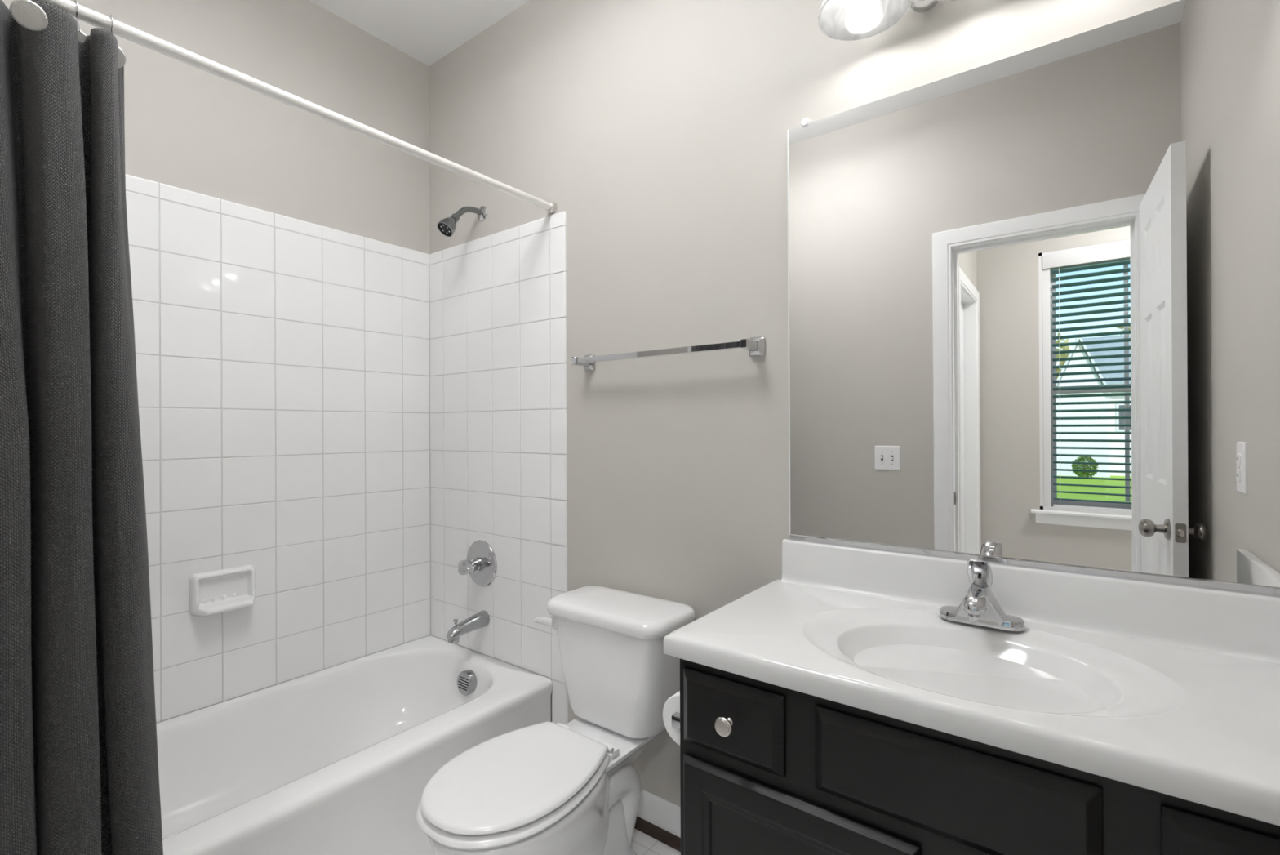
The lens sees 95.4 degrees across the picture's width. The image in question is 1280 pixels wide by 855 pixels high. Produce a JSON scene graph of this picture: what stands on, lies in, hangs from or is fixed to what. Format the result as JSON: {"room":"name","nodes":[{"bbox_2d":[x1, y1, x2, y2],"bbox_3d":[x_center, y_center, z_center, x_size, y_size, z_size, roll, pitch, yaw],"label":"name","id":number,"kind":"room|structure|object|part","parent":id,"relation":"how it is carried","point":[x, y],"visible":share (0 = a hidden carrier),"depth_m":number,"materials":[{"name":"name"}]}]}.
{"room":"bathroom","nodes":[
{"label":"bathroom","id":0,"kind":"room"},
{"bbox_2d":[2,0,431,723],"bbox_3d":[-1.360,-0.149,1.836,0.108,2.692,1.710,0,0,37],"label":"wall","id":1,"kind":"structure","parent":0,"point":[279,251],"depth_m":1.95,"materials":[{"name":"white tile"}]},
{"bbox_2d":[189,564,254,616],"bbox_3d":[-1.278,0.506,1.799,0.062,0.126,0.172,0,0,37],"label":"soap dish","id":2,"kind":"object","parent":1,"relation":"attached to","point":[218,591],"visible":1,"depth_m":1.80,"materials":[{"name":"white ceramic"}]},
{"bbox_3d":[-1.335,0.090,1.785,0.008,1.613,1.548,0,0,37],"label":"tile panel","id":3,"kind":"part","parent":1,"relation":"part of","materials":[{"name":"white tile"}]},
{"bbox_2d":[310,0,529,66],"bbox_3d":[-0.464,-1.532,0.178,3.550,0.060,3.270,0,0,37],"label":"ceiling","id":4,"kind":"structure","parent":0,"point":[427,31],"depth_m":2.13,"materials":[{"name":"white paint"}]},
{"bbox_2d":[631,828,680,854],"bbox_3d":[-0.451,1.220,0.174,3.550,0.060,3.270,0,0,37],"label":"floor","id":5,"kind":"structure","parent":0,"point":[642,843],"depth_m":1.66,"materials":[{"name":"white tile"}]},
{"bbox_2d":[155,635,552,854],"bbox_3d":[-1.042,1.025,1.566,0.713,0.340,1.543,0,0,37],"label":"bathtub","id":6,"kind":"object","parent":5,"relation":"on","point":[340,759],"visible":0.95,"depth_m":1.75,"materials":[{"name":"white ceramic"}]},
{"bbox_2d":[416,585,695,854],"bbox_3d":[-0.213,0.844,1.459,0.433,0.702,0.710,0,0,37],"label":"toilet","id":7,"kind":"object","parent":5,"relation":"on","point":[574,787],"visible":0.99,"depth_m":1.48,"materials":[{"name":"white ceramic"}]},
{"bbox_3d":[-0.291,0.822,1.345,0.341,0.018,0.434,0,0,37],"label":"seat","id":8,"kind":"part","parent":7,"relation":"part of","materials":[{"name":"white plastic"}]},
{"bbox_3d":[-0.290,0.798,1.347,0.331,0.017,0.428,0,0,37],"label":"lid","id":9,"kind":"part","parent":7,"relation":"part of","materials":[{"name":"white plastic"}]},
{"bbox_3d":[-0.279,0.561,1.681,0.065,0.028,0.013,0,0,26],"label":"flush lever","id":10,"kind":"part","parent":7,"relation":"part of","materials":[{"name":"white plastic"}]},
{"bbox_3d":[-0.057,0.684,1.656,0.384,0.290,0.193,0,0,37],"label":"tank","id":11,"kind":"part","parent":7,"relation":"part of","materials":[{"name":"white ceramic"}]},
{"bbox_3d":[-0.062,0.515,1.651,0.420,0.046,0.220,0,0,37],"label":"tank lid","id":12,"kind":"part","parent":7,"relation":"part of","materials":[{"name":"white ceramic"}]},
{"bbox_2d":[680,658,1279,854],"bbox_3d":[0.568,0.804,1.001,0.914,0.764,0.516,0,0,37],"label":"vanity cabinet","id":13,"kind":"object","parent":5,"relation":"on","point":[766,768],"visible":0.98,"depth_m":0.88,"materials":[{"name":"black wood"}]},
{"bbox_2d":[671,711,679,728],"bbox_3d":[0.141,0.618,1.262,0.080,0.044,0.161,0,0,37],"label":"toilet paper holder","id":14,"kind":"object","parent":13,"relation":"attached to","point":[675,717],"visible":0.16,"depth_m":1.22,"materials":[{"name":"silver metal"}]},
{"bbox_2d":[662,690,679,745],"bbox_3d":[0.122,0.624,1.274,0.110,0.110,0.100,0,0,37],"label":"toilet paper roll","id":15,"kind":"object","parent":14,"relation":"hanging from","point":[672,705],"visible":0.15,"depth_m":1.25,"materials":[{"name":"white paper"}]},
{"bbox_3d":[0.149,0.516,1.011,0.033,0.033,0.028,0,0,37],"label":"knob","id":16,"kind":"part","parent":13,"relation":"part of","materials":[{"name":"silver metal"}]},
{"bbox_3d":[0.159,0.520,1.033,0.200,0.137,0.018,0,0,37],"label":"drawer","id":17,"kind":"part","parent":13,"relation":"part of","materials":[{"name":"black wood"}]},
{"bbox_3d":[0.244,0.838,0.969,0.410,0.450,0.018,0,0,37],"label":"cabinet door","id":18,"kind":"part","parent":13,"relation":"part of","materials":[{"name":"black wood"}]},
{"bbox_2d":[663,538,1279,826],"bbox_3d":[0.565,0.388,1.008,0.925,0.214,0.506,0,0,37],"label":"countertop","id":19,"kind":"structure","parent":13,"relation":"on","point":[1171,690],"depth_m":0.98,"materials":[{"name":"white stone"}]},
{"bbox_2d":[939,559,1025,631],"bbox_3d":[0.644,0.317,1.111,0.146,0.129,0.130,0,0,37],"label":"faucet","id":20,"kind":"object","parent":19,"relation":"on","point":[980,606],"visible":1,"depth_m":1.11,"materials":[{"name":"silver metal"}]},
{"bbox_3d":[0.631,0.330,1.093,0.041,0.041,0.085,0,0,37],"label":"spout","id":21,"kind":"part","parent":20,"relation":"part of","materials":[{"name":"silver metal"}]},
{"bbox_3d":[0.661,0.286,1.134,0.043,0.066,0.055,0,0,37],"label":"lever","id":22,"kind":"part","parent":20,"relation":"part of","materials":[{"name":"silver metal"}]},
{"bbox_3d":[0.668,0.373,1.142,0.146,0.018,0.052,0,0,37],"label":"plate","id":23,"kind":"part","parent":20,"relation":"part of","materials":[{"name":"silver metal"}]},
{"bbox_3d":[0.702,0.517,0.622,0.216,0.137,0.018,0,0,37],"label":"drawer","id":24,"kind":"part","parent":13,"relation":"part of","materials":[{"name":"black wood"}]},
{"bbox_2d":[429,0,1180,806],"bbox_3d":[0.137,-0.156,1.708,2.651,2.692,0.108,0,0,37],"label":"wall","id":25,"kind":"structure","parent":0,"point":[656,131],"depth_m":1.79,"materials":[{"name":"grey paint"}]},
{"bbox_2d":[41,0,557,214],"bbox_3d":[-0.765,-0.743,1.354,0.042,0.042,1.560,0,0,37],"label":"curtain rod","id":26,"kind":"object","parent":25,"relation":"attached to","point":[90,16],"visible":1,"depth_m":1.28,"materials":[{"name":"white metal"}]},
{"bbox_2d":[9,0,48,31],"bbox_3d":[-1.013,-0.699,0.957,0.119,0.122,0.042,0,0,37],"label":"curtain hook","id":27,"kind":"object","parent":26,"relation":"hanging from","point":[27,13],"visible":1,"depth_m":0.93,"materials":[{"name":"silver metal"}]},
{"bbox_2d":[74,0,87,43],"bbox_3d":[-0.998,-0.713,1.032,0.043,0.093,0.038,0,0,-2],"label":"curtain hook","id":28,"kind":"object","parent":26,"relation":"hanging from","point":[82,36],"visible":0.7,"depth_m":1.03,"materials":[{"name":"silver metal"}]},
{"bbox_2d":[0,0,163,854],"bbox_3d":[-1.049,0.223,0.937,0.140,1.843,0.468,0,0,37],"label":"shower curtain","id":29,"kind":"object","parent":26,"relation":"hanging from","point":[79,775],"visible":1,"depth_m":0.98,"materials":[{"name":"grey fabric"}]},
{"bbox_2d":[109,14,126,67],"bbox_3d":[-0.969,-0.713,1.069,0.043,0.093,0.038,0,0,-2],"label":"curtain hook","id":30,"kind":"object","parent":26,"relation":"hanging from","point":[122,59],"visible":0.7,"depth_m":1.08,"materials":[{"name":"silver metal"}]},
{"bbox_2d":[436,205,487,236],"bbox_3d":[-0.652,-0.762,2.129,0.062,0.152,0.189,0,0,37],"label":"sprayer","id":31,"kind":"object","parent":25,"relation":"attached to","point":[446,226],"visible":1,"depth_m":2.10,"materials":[{"name":"silver metal"}]},
{"bbox_3d":[-0.635,-0.786,2.152,0.021,0.073,0.132,0,0,37],"label":"arm","id":32,"kind":"part","parent":31,"relation":"part of","materials":[{"name":"grey metal"}]},
{"bbox_2d":[446,609,489,643],"bbox_3d":[-0.631,0.727,2.124,0.060,0.082,0.158,0,0,37],"label":"tub spout","id":33,"kind":"object","parent":25,"relation":"attached to","point":[481,619],"visible":1,"depth_m":2.11,"materials":[{"name":"grey metal"}]},
{"bbox_3d":[-0.660,0.701,2.085,0.018,0.030,0.018,0,0,37],"label":"diverter knob","id":34,"kind":"part","parent":33,"relation":"part of","materials":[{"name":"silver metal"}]},
{"bbox_2d":[457,539,497,586],"bbox_3d":[-0.623,0.512,2.161,0.174,0.174,0.090,0,0,37],"label":"shower valve","id":35,"kind":"object","parent":25,"relation":"attached to","point":[481,563],"visible":1,"depth_m":2.16,"materials":[{"name":"silver metal"}]},
{"bbox_3d":[-0.632,0.516,2.138,0.071,0.055,0.042,0,0,37],"label":"handle","id":36,"kind":"part","parent":35,"relation":"part of","materials":[{"name":"silver metal"}]},
{"bbox_3d":[-0.616,0.512,2.170,0.052,0.052,0.041,0,0,37],"label":"stem","id":37,"kind":"part","parent":35,"relation":"part of","materials":[{"name":"grey metal"}]},
{"bbox_3d":[-0.554,0.237,2.169,0.776,1.913,0.008,0,0,37],"label":"tile panel","id":38,"kind":"part","parent":25,"relation":"part of","materials":[{"name":"white tile"}]},
{"bbox_2d":[634,816,680,852],"bbox_3d":[0.049,1.178,1.692,0.748,0.024,0.020,0,0,37],"label":"trim","id":39,"kind":"structure","parent":25,"relation":"attached to","point":[642,825],"depth_m":1.68,"materials":[{"name":"brown wood"}]},
{"bbox_2d":[636,789,680,837],"bbox_3d":[0.057,1.138,1.705,0.749,0.099,0.013,0,0,37],"label":"baseboard","id":40,"kind":"structure","parent":25,"relation":"attached to","point":[664,814],"depth_m":1.70,"materials":[{"name":"white paint"}]},
{"bbox_2d":[570,336,765,371],"bbox_3d":[0.049,-0.209,1.666,0.630,0.052,0.081,0,0,37],"label":"towel bar","id":41,"kind":"object","parent":25,"relation":"attached to","point":[756,346],"visible":1,"depth_m":1.58,"materials":[{"name":"silver metal"}]},
{"bbox_3d":[-0.184,-0.207,1.843,0.044,0.052,0.081,0,0,37],"label":"post","id":42,"kind":"part","parent":41,"relation":"part of","materials":[{"name":"silver metal"}]},
{"bbox_3d":[0.283,-0.210,1.490,0.044,0.052,0.081,0,0,37],"label":"post","id":43,"kind":"part","parent":41,"relation":"part of","materials":[{"name":"silver metal"}]},
{"bbox_2d":[817,0,955,40],"bbox_3d":[0.643,-0.972,1.123,0.584,0.194,0.230,0,0,37],"label":"vanity light","id":44,"kind":"object","parent":25,"relation":"attached to","point":[838,20],"visible":1,"depth_m":1.28,"materials":[{"name":"white glass"}]},
{"bbox_3d":[0.470,-0.938,1.225,0.060,0.116,0.060,0,0,37],"label":"bulb","id":45,"kind":"part","parent":44,"relation":"part of","materials":[{"name":"white glass"}]},
{"bbox_3d":[0.470,-0.946,1.225,0.184,0.143,0.184,0,0,37],"label":"lamp shade","id":46,"kind":"part","parent":44,"relation":"part of","materials":[{"name":"white glass"}]},
{"bbox_2d":[780,538,1279,663],"bbox_3d":[0.718,0.332,1.190,0.901,0.103,0.032,0,0,37],"label":"backsplash","id":47,"kind":"structure","parent":25,"relation":"attached to","point":[1246,625],"depth_m":1.11,"materials":[{"name":"white stone"}]},
{"bbox_2d":[787,0,1279,597],"bbox_3d":[0.727,-0.242,1.196,0.888,1.045,0.012,0,0,37],"label":"wall mirror","id":48,"kind":"object","parent":25,"relation":"attached to","point":[1033,295],"visible":1,"depth_m":1.13,"materials":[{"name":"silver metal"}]}
]}

